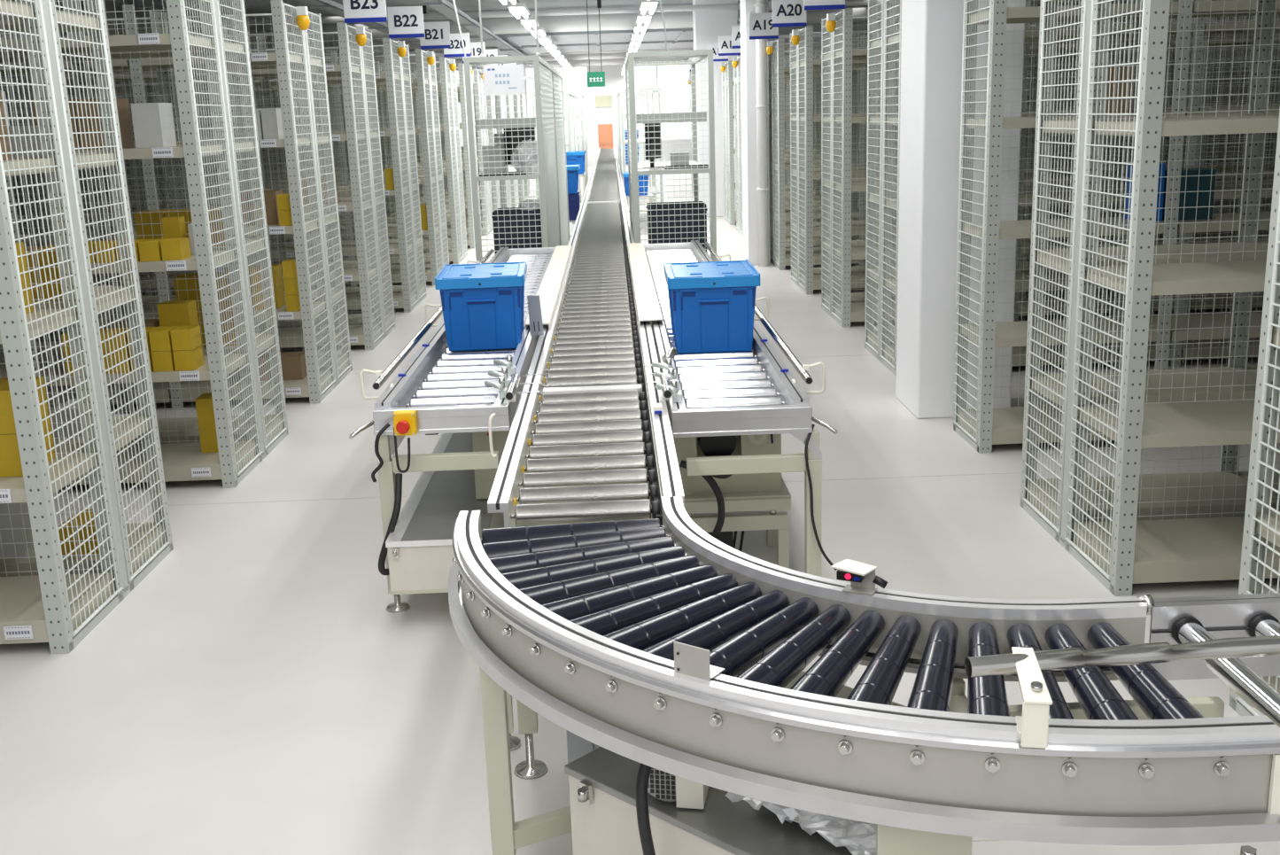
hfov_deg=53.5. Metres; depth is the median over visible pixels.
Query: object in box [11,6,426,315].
storage rack
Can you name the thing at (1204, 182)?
plastic bin
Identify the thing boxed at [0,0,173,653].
storage rack
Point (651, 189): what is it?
shelf
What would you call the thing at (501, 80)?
notice
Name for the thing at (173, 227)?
carton
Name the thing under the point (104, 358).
carton
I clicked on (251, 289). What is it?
carton
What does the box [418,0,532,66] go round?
cable tray
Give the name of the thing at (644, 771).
hose
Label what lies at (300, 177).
carton
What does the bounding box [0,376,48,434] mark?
carton
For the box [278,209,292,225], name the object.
carton
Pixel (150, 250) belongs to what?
carton
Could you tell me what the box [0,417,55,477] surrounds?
carton
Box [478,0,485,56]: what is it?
rod
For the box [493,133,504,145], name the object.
carton
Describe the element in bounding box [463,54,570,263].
storage rack
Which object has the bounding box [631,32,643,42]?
ceiling light
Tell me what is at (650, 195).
stand
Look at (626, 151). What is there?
storage tote
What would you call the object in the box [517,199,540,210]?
plastic bag
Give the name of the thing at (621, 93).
wire cage
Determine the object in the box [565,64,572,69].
ceiling light
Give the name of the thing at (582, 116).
wire cage
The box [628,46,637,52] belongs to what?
ceiling light
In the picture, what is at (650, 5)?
ceiling light
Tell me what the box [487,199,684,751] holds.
conveyor
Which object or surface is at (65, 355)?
carton
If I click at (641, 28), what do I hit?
ceiling light
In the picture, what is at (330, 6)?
cable tray
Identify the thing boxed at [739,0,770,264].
column
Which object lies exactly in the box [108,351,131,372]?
carton
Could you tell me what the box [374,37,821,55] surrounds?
trim
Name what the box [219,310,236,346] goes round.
carton
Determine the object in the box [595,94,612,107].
notice board
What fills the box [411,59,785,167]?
wall
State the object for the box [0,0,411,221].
wall
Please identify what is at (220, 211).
carton
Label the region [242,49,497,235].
storage rack
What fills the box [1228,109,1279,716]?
storage rack
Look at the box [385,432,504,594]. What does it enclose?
unit
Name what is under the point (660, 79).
window
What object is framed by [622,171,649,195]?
storage tote
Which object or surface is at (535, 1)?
rod
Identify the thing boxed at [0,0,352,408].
storage rack
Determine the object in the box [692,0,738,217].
wall
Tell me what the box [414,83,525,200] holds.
storage rack
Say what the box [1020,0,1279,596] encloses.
storage rack
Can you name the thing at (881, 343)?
storage rack
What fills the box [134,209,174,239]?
carton
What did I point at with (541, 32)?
ceiling light
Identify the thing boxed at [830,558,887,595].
sensor
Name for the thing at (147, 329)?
carton
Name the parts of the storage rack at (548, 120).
post, post, frame, post, post, post, post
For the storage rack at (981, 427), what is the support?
on the floor
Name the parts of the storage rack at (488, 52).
post, shelf, shelf, shelf, post, post, panel, panel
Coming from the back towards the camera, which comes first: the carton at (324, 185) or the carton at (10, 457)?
the carton at (324, 185)
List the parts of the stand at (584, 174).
leg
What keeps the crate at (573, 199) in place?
on the stand
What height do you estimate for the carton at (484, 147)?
0.241 m
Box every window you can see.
[456,69,506,146]
[524,65,590,143]
[622,64,690,140]
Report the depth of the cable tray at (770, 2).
19.12 m
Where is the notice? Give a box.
[483,64,525,95]
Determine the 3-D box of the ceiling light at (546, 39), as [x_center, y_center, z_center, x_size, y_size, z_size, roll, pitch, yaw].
[-1.748,-7.131,23.337,0.200,0.146,1.240,-2,14,-1]
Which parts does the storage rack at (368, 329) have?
post, shelf, shelf, shelf, shelf, shelf, shelf, shelf, post, post, shelf, post, shelf, shelf, shelf, shelf, shelf, post, post, shelf, post, shelf, shelf, shelf, shelf, shelf, shelf, shelf, shelf, shelf, post, shelf, panel, post, post, post, panel, post, rail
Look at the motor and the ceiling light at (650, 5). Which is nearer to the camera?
the motor
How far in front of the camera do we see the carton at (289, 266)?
8.49 m
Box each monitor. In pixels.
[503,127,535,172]
[643,123,663,168]
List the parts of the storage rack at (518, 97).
post, post, panel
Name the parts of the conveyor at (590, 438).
leg, rail, cover strip, rail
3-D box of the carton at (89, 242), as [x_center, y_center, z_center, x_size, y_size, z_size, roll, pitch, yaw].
[-2.831,-0.899,6.509,0.102,0.101,0.141,-2,14,-1]
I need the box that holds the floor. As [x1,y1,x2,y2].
[0,165,1279,854]
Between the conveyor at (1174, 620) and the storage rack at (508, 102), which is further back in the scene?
the storage rack at (508, 102)
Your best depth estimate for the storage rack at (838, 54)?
10.98 m
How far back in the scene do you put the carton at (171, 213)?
7.11 m
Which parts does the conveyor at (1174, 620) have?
rail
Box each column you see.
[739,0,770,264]
[895,0,1025,418]
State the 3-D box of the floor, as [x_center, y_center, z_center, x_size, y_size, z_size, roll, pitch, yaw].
[-0.462,-3.464,22.161,14.400,0.200,49.700,-2,14,-1]
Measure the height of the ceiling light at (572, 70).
0.146 m
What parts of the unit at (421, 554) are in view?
lid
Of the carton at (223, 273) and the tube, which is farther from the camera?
the carton at (223, 273)
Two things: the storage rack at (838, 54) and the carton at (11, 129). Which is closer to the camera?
the carton at (11, 129)
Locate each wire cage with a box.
[531,91,581,224]
[563,93,588,196]
[616,93,651,186]
[618,87,663,219]
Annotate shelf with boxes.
[475,117,535,129]
[636,112,706,124]
[647,186,659,193]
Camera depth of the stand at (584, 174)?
20.54 m
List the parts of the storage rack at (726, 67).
panel, post, panel, post, post, post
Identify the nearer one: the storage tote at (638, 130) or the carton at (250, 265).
the carton at (250, 265)
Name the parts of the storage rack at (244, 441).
shelf, post, shelf, shelf, shelf, post, post, shelf, shelf, shelf, shelf, shelf, shelf, shelf, post, shelf, panel, shelf, post, shelf, post, post, panel, post, rail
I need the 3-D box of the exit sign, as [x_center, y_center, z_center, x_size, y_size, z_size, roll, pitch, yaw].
[-0.759,-6.477,21.047,0.300,1.600,0.044,-2,14,-1]
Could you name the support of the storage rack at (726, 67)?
on the floor
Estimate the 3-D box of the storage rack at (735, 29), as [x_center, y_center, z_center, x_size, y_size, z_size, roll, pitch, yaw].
[3.372,-3.961,17.202,4.330,2.895,1.169,-2,14,-1]
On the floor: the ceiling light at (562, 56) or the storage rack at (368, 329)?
the storage rack at (368, 329)
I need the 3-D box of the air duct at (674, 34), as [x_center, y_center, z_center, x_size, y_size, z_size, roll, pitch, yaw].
[-1.838,-8.621,27.603,8.200,0.420,3.440,-2,14,-1]
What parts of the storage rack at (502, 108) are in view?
post, post, panel, panel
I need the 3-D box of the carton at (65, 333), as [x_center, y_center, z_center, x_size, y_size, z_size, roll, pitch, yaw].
[-2.928,-0.448,6.618,0.102,0.106,0.161,-2,14,-1]
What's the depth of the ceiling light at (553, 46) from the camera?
25.13 m
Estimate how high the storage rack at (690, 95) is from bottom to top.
2.620 m
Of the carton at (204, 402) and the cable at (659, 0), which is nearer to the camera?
the carton at (204, 402)
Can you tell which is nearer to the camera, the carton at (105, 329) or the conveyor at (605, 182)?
the carton at (105, 329)
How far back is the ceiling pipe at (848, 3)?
21.10 m
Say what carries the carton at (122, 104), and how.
on the storage rack at (244, 441)
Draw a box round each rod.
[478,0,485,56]
[534,0,540,55]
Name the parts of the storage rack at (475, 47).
post, post, post, post, shelf, shelf, shelf, shelf, shelf, shelf, post, panel, panel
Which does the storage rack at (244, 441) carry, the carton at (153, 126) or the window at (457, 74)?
the carton at (153, 126)
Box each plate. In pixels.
[527,294,543,335]
[673,641,724,680]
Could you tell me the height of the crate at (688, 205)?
0.560 m
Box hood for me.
[830,558,876,575]
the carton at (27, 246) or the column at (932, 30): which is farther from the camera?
the column at (932, 30)
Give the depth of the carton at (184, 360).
6.58 m
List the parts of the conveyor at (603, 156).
rail, rail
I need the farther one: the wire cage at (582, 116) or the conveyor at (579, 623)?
the wire cage at (582, 116)
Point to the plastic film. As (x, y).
(859, 837)
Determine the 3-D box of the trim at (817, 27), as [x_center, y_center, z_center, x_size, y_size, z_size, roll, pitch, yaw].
[-0.843,-9.797,31.716,14.000,0.280,0.300,-2,14,-1]
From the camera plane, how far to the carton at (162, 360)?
6.57 m
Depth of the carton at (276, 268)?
8.67 m
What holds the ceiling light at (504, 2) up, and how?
attached to the rail
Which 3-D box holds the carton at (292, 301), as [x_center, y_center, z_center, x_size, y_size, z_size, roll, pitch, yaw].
[-2.343,-0.855,8.613,0.087,0.111,0.141,-2,14,-1]
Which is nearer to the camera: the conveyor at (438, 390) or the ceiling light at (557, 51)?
the conveyor at (438, 390)
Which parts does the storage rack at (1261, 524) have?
rail, shelf, shelf, shelf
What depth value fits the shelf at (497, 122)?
10.84 m
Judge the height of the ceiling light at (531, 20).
0.146 m
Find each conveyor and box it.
[349,245,571,612]
[447,496,1279,854]
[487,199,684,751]
[581,162,626,205]
[594,147,618,165]
[643,240,837,576]
[1139,592,1279,727]
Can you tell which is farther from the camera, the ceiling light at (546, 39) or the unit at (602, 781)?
the ceiling light at (546, 39)
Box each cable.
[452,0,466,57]
[659,0,667,50]
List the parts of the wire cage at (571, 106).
post, frame, post, post, post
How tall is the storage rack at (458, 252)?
2.895 m
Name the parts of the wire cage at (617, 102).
post, post, post, post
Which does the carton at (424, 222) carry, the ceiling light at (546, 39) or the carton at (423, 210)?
the carton at (423, 210)
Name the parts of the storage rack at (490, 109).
post, post, post, shelf, shelf, post, panel, panel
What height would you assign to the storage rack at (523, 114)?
2.620 m
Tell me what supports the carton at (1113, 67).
on the storage rack at (981, 427)
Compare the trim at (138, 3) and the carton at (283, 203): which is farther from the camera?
the trim at (138, 3)
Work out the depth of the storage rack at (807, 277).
12.92 m
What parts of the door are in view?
panel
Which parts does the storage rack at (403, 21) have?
shelf, shelf, shelf, post, shelf, shelf, post, post, shelf, shelf, shelf, shelf, shelf, post, post, shelf, shelf, shelf, shelf, shelf, shelf, shelf, shelf, shelf, shelf, post, post, panel, post, panel, post, rail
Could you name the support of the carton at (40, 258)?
on the storage rack at (47, 595)
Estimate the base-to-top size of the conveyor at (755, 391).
0.906 m
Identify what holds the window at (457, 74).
in the wall at (614, 83)
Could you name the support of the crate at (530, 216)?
on the storage rack at (548, 120)
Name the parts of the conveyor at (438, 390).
tie lever, leg, rail, clamp arm, clamp arm, clamp knob, clamp arm, clamp knob, clamp knob, rail, cover strip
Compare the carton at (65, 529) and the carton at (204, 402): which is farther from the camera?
the carton at (204, 402)
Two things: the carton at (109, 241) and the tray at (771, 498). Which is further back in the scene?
the carton at (109, 241)
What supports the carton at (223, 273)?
on the carton at (228, 312)
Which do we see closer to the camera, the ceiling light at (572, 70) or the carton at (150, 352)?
the carton at (150, 352)
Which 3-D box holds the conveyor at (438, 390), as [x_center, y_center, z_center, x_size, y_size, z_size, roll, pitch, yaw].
[-0.819,-0.411,7.629,0.688,0.885,6.044,-2,14,-1]
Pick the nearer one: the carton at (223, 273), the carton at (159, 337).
the carton at (159, 337)
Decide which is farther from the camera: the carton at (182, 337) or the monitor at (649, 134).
the monitor at (649, 134)
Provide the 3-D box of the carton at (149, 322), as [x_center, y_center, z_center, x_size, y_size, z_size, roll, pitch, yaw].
[-2.692,-0.464,6.857,0.202,0.221,0.141,-2,14,-1]
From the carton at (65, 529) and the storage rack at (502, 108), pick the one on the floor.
the storage rack at (502, 108)
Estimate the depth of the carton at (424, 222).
14.52 m
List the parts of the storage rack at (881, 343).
post, panel, post, rail, shelf, post, shelf, shelf, shelf, shelf, post, panel, post, shelf, shelf, shelf, shelf, shelf, post, shelf, shelf, shelf, shelf, shelf, shelf, shelf, shelf, post, post, post, shelf, shelf, shelf, shelf, shelf, shelf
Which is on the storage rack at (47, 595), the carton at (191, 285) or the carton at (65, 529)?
the carton at (65, 529)
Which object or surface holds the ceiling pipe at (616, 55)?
hanging from the ceiling
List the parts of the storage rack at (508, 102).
post, post, post, panel, panel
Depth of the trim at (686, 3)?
24.73 m
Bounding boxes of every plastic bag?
[510,139,538,174]
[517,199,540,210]
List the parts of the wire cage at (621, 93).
post, post, frame, post, post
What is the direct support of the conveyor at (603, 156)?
on the floor
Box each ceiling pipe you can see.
[191,0,899,27]
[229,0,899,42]
[364,39,860,61]
[375,46,821,66]
[410,52,815,71]
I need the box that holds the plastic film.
[725,791,876,854]
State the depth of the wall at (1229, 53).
14.38 m
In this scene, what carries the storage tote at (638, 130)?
on the storage tote at (626, 151)
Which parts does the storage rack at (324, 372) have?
shelf, post, post, shelf, shelf, shelf, shelf, shelf, shelf, shelf, post, post, post, post, shelf, shelf, shelf, shelf, shelf, shelf, shelf, shelf, post, panel, post, shelf, shelf, post, post, panel, post, rail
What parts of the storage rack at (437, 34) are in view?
shelf, shelf, post, post, shelf, post, post, shelf, shelf, shelf, post, post, post, shelf, shelf, shelf, shelf, shelf, shelf, shelf, shelf, shelf, post, panel, post, post, panel, post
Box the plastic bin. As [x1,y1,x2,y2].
[1162,167,1216,220]
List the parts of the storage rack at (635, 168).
post, post, frame, post, post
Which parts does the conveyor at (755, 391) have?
clamp arm, clamp arm, clamp arm, rail, clamp knob, clamp knob, clamp knob, rail, leg, tie lever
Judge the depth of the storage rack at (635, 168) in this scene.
10.71 m
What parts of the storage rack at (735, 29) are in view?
shelf, shelf, shelf, shelf, shelf, shelf, post, post, post, post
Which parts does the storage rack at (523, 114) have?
post, panel, panel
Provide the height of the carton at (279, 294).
0.141 m
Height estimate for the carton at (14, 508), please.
0.261 m
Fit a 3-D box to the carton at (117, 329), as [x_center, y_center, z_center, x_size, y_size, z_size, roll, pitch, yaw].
[-2.704,-0.457,6.621,0.102,0.106,0.161,-2,14,-1]
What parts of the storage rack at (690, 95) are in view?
panel, panel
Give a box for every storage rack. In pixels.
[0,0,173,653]
[0,0,288,494]
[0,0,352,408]
[0,0,395,353]
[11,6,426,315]
[67,21,450,289]
[144,32,470,264]
[240,41,485,248]
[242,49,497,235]
[279,54,507,224]
[329,84,519,207]
[331,63,516,214]
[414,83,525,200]
[458,94,530,195]
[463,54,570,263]
[624,49,716,261]
[687,77,859,190]
[689,57,859,195]
[707,42,842,224]
[718,35,876,236]
[731,25,1032,247]
[748,12,1124,270]
[772,0,1215,294]
[804,0,1279,327]
[864,0,1279,376]
[952,0,1279,453]
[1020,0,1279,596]
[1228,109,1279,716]
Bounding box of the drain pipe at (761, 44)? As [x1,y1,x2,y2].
[754,0,768,266]
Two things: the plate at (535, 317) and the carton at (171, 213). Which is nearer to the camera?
the plate at (535, 317)
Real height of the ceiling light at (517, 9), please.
0.146 m
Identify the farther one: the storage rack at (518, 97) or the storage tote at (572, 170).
the storage rack at (518, 97)
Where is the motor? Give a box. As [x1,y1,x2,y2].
[647,767,709,808]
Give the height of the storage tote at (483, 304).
0.356 m
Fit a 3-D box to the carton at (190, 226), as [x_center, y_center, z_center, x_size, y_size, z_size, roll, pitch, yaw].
[-2.330,-1.000,6.723,0.082,0.161,0.101,-2,14,-1]
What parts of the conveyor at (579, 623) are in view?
leg, leg, leg plate, fascia panel, leg plate, leg, drive chain, tube bracket, foot plate, clamp arm, plate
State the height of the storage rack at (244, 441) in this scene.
2.620 m
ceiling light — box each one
[499,0,516,4]
[507,0,529,18]
[519,14,538,30]
[529,26,545,38]
[538,35,551,45]
[543,42,557,51]
[550,48,560,56]
[554,53,564,60]
[558,57,567,63]
[561,61,570,67]
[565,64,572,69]
[567,67,574,72]
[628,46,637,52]
[629,39,640,48]
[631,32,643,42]
[633,23,647,35]
[636,12,651,26]
[639,0,658,15]
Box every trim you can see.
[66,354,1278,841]
[133,0,407,8]
[246,1,739,19]
[323,21,880,50]
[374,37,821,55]
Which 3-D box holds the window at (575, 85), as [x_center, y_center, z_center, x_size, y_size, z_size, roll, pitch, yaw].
[-2.940,-11.523,45.462,2.270,2.720,0.089,-2,14,-1]
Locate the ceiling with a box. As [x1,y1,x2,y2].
[220,0,821,52]
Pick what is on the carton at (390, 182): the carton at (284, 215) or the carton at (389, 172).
the carton at (389, 172)
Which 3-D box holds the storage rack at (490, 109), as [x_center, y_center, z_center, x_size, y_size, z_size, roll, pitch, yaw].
[-4.421,-5.088,22.817,4.330,2.895,1.176,-2,14,-1]
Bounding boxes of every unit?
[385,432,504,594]
[564,746,852,854]
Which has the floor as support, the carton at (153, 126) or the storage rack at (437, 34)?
the storage rack at (437, 34)
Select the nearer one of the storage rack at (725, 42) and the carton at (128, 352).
the carton at (128, 352)
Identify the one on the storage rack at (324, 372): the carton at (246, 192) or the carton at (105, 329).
the carton at (246, 192)
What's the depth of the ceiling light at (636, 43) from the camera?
25.16 m
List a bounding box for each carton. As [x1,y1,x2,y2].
[0,90,9,126]
[0,91,6,124]
[0,125,10,160]
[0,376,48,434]
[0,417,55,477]
[0,502,34,558]
[6,124,41,157]
[15,241,33,314]
[23,245,38,250]
[24,244,62,301]
[31,99,80,149]
[51,398,82,437]
[58,509,99,555]
[61,332,69,354]
[63,354,73,374]
[74,98,134,149]
[87,240,99,263]
[93,240,117,263]
[99,327,114,353]
[102,352,109,373]
[104,327,129,352]
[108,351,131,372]
[115,318,159,327]
[116,239,145,262]
[126,325,156,352]
[129,350,153,372]
[130,102,176,147]
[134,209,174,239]
[138,238,167,261]
[148,325,178,351]
[151,349,175,372]
[157,299,198,326]
[160,237,191,260]
[161,216,186,238]
[164,209,192,247]
[170,325,201,350]
[172,272,201,310]
[172,344,203,371]
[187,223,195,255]
[194,392,218,452]
[197,311,206,346]
[208,208,224,246]
[215,271,232,310]
[219,190,251,225]
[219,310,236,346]
[224,264,255,288]
[248,189,282,224]
[250,263,283,288]
[250,288,254,309]
[252,284,285,309]
[255,108,263,139]
[257,352,271,380]
[260,108,283,139]
[276,193,290,210]
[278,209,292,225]
[279,351,307,380]
[281,258,297,278]
[283,277,299,294]
[285,294,300,310]
[286,177,309,205]
[320,176,338,204]
[384,168,393,179]
[385,178,394,190]
[419,203,426,217]
[420,217,427,230]
[481,145,508,173]
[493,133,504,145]
[669,152,689,165]
[1105,66,1133,115]
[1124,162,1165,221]
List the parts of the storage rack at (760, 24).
post, panel, post, rail, post, panel, post, shelf, shelf, shelf, shelf, shelf, shelf, shelf, shelf, post, post, shelf, shelf, shelf, post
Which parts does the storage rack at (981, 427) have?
post, rail, panel, post, shelf, shelf, shelf, shelf, shelf, post, post, shelf, shelf, shelf, shelf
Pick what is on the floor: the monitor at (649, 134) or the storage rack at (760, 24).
the storage rack at (760, 24)
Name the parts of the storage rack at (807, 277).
post, panel, post, rail, post, panel, post, shelf, shelf, shelf, shelf, shelf, shelf, shelf, shelf, shelf, post, post, shelf, shelf, shelf, shelf, post, shelf, post, shelf, shelf, post, post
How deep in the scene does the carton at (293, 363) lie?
8.81 m
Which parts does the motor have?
mounting plate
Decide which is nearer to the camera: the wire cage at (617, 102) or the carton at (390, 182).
the carton at (390, 182)
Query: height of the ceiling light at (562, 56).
0.146 m
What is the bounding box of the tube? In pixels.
[964,635,1279,677]
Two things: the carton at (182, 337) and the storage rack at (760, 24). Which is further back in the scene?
the storage rack at (760, 24)
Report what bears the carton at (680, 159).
on the storage rack at (635, 168)
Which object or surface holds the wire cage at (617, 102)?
on the floor
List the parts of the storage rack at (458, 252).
post, post, shelf, post, shelf, shelf, shelf, post, post, post, post, shelf, shelf, shelf, shelf, shelf, shelf, shelf, post, panel, post, post, panel, post, rail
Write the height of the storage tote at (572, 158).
0.356 m
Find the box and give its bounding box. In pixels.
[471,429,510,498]
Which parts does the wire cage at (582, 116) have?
post, post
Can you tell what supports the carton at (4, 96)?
on the storage rack at (47, 595)
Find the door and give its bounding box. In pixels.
[597,124,612,148]
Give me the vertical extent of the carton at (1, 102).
0.121 m
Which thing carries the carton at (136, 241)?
on the storage rack at (244, 441)
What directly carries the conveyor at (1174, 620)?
on the floor
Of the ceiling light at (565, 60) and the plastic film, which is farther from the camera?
the ceiling light at (565, 60)
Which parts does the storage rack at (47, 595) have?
shelf, shelf, post, shelf, shelf, shelf, shelf, panel, shelf, post, shelf, shelf, post, post, shelf, panel, rail, post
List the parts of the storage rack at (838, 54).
post, panel, post, post, rail, post, panel, post, shelf, shelf, shelf, shelf, shelf, shelf, shelf, shelf, shelf, shelf, shelf, shelf, shelf, post, shelf, shelf, shelf, shelf, post, shelf, post, post, shelf, shelf, shelf, shelf, shelf, shelf, shelf, shelf, post, post, post, shelf, shelf, shelf, shelf, shelf, shelf, shelf, shelf, post, post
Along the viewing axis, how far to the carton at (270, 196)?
8.54 m
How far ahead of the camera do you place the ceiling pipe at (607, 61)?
41.25 m
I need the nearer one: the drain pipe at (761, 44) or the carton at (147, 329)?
the carton at (147, 329)
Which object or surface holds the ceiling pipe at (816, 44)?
hanging from the ceiling
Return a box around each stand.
[578,172,585,196]
[625,193,653,212]
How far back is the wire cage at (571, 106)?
23.02 m
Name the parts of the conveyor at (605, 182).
rail, rail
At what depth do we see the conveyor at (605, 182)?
19.74 m
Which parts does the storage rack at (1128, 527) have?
post, panel, shelf, rail, post, post, post, panel, post, shelf, shelf, shelf, shelf, shelf, shelf, shelf, shelf, post, shelf, shelf, shelf, post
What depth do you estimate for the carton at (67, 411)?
5.22 m
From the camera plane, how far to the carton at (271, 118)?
8.41 m
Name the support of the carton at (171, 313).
on the storage rack at (244, 441)
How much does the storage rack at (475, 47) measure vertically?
2.895 m
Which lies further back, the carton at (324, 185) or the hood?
the carton at (324, 185)
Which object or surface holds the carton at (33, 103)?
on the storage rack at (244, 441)
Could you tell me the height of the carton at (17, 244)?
0.261 m
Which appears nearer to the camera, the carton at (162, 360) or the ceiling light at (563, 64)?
the carton at (162, 360)
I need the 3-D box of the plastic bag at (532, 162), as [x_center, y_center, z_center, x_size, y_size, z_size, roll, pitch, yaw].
[-0.981,-2.352,11.011,0.293,0.293,0.301,-2,14,-1]
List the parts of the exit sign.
hanging rod, sign panel, hanging rod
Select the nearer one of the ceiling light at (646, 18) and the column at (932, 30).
the column at (932, 30)
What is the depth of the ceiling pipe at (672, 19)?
23.35 m
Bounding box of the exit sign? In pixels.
[586,0,605,86]
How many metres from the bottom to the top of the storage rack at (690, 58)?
2.895 m
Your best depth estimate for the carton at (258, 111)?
8.41 m
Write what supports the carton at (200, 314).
on the storage rack at (244, 441)
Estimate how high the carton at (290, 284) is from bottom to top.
0.111 m
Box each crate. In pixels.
[491,207,542,253]
[567,191,580,220]
[645,201,707,253]
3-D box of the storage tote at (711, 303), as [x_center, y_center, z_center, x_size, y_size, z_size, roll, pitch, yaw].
[0.334,-0.581,6.026,0.416,0.356,0.616,-2,14,0]
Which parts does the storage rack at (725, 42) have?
post, panel, post, panel, shelf, post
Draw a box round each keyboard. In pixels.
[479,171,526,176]
[663,164,708,169]
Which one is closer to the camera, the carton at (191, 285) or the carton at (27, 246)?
the carton at (27, 246)
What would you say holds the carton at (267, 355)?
on the storage rack at (324, 372)
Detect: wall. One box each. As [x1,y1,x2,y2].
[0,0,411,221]
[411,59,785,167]
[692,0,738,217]
[813,0,1279,230]
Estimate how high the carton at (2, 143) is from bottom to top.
0.121 m
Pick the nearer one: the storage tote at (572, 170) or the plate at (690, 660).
the plate at (690, 660)
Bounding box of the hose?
[635,762,655,854]
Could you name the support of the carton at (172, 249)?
on the storage rack at (244, 441)
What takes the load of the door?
in the wall at (614, 83)
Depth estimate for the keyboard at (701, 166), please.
10.98 m
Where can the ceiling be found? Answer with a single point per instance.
(461, 4)
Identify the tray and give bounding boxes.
[295,0,462,61]
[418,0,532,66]
[683,476,791,513]
[684,0,772,60]
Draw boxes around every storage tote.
[434,260,527,350]
[566,150,585,174]
[566,163,579,193]
[619,129,639,146]
[619,147,638,163]
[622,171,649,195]
[663,258,760,353]

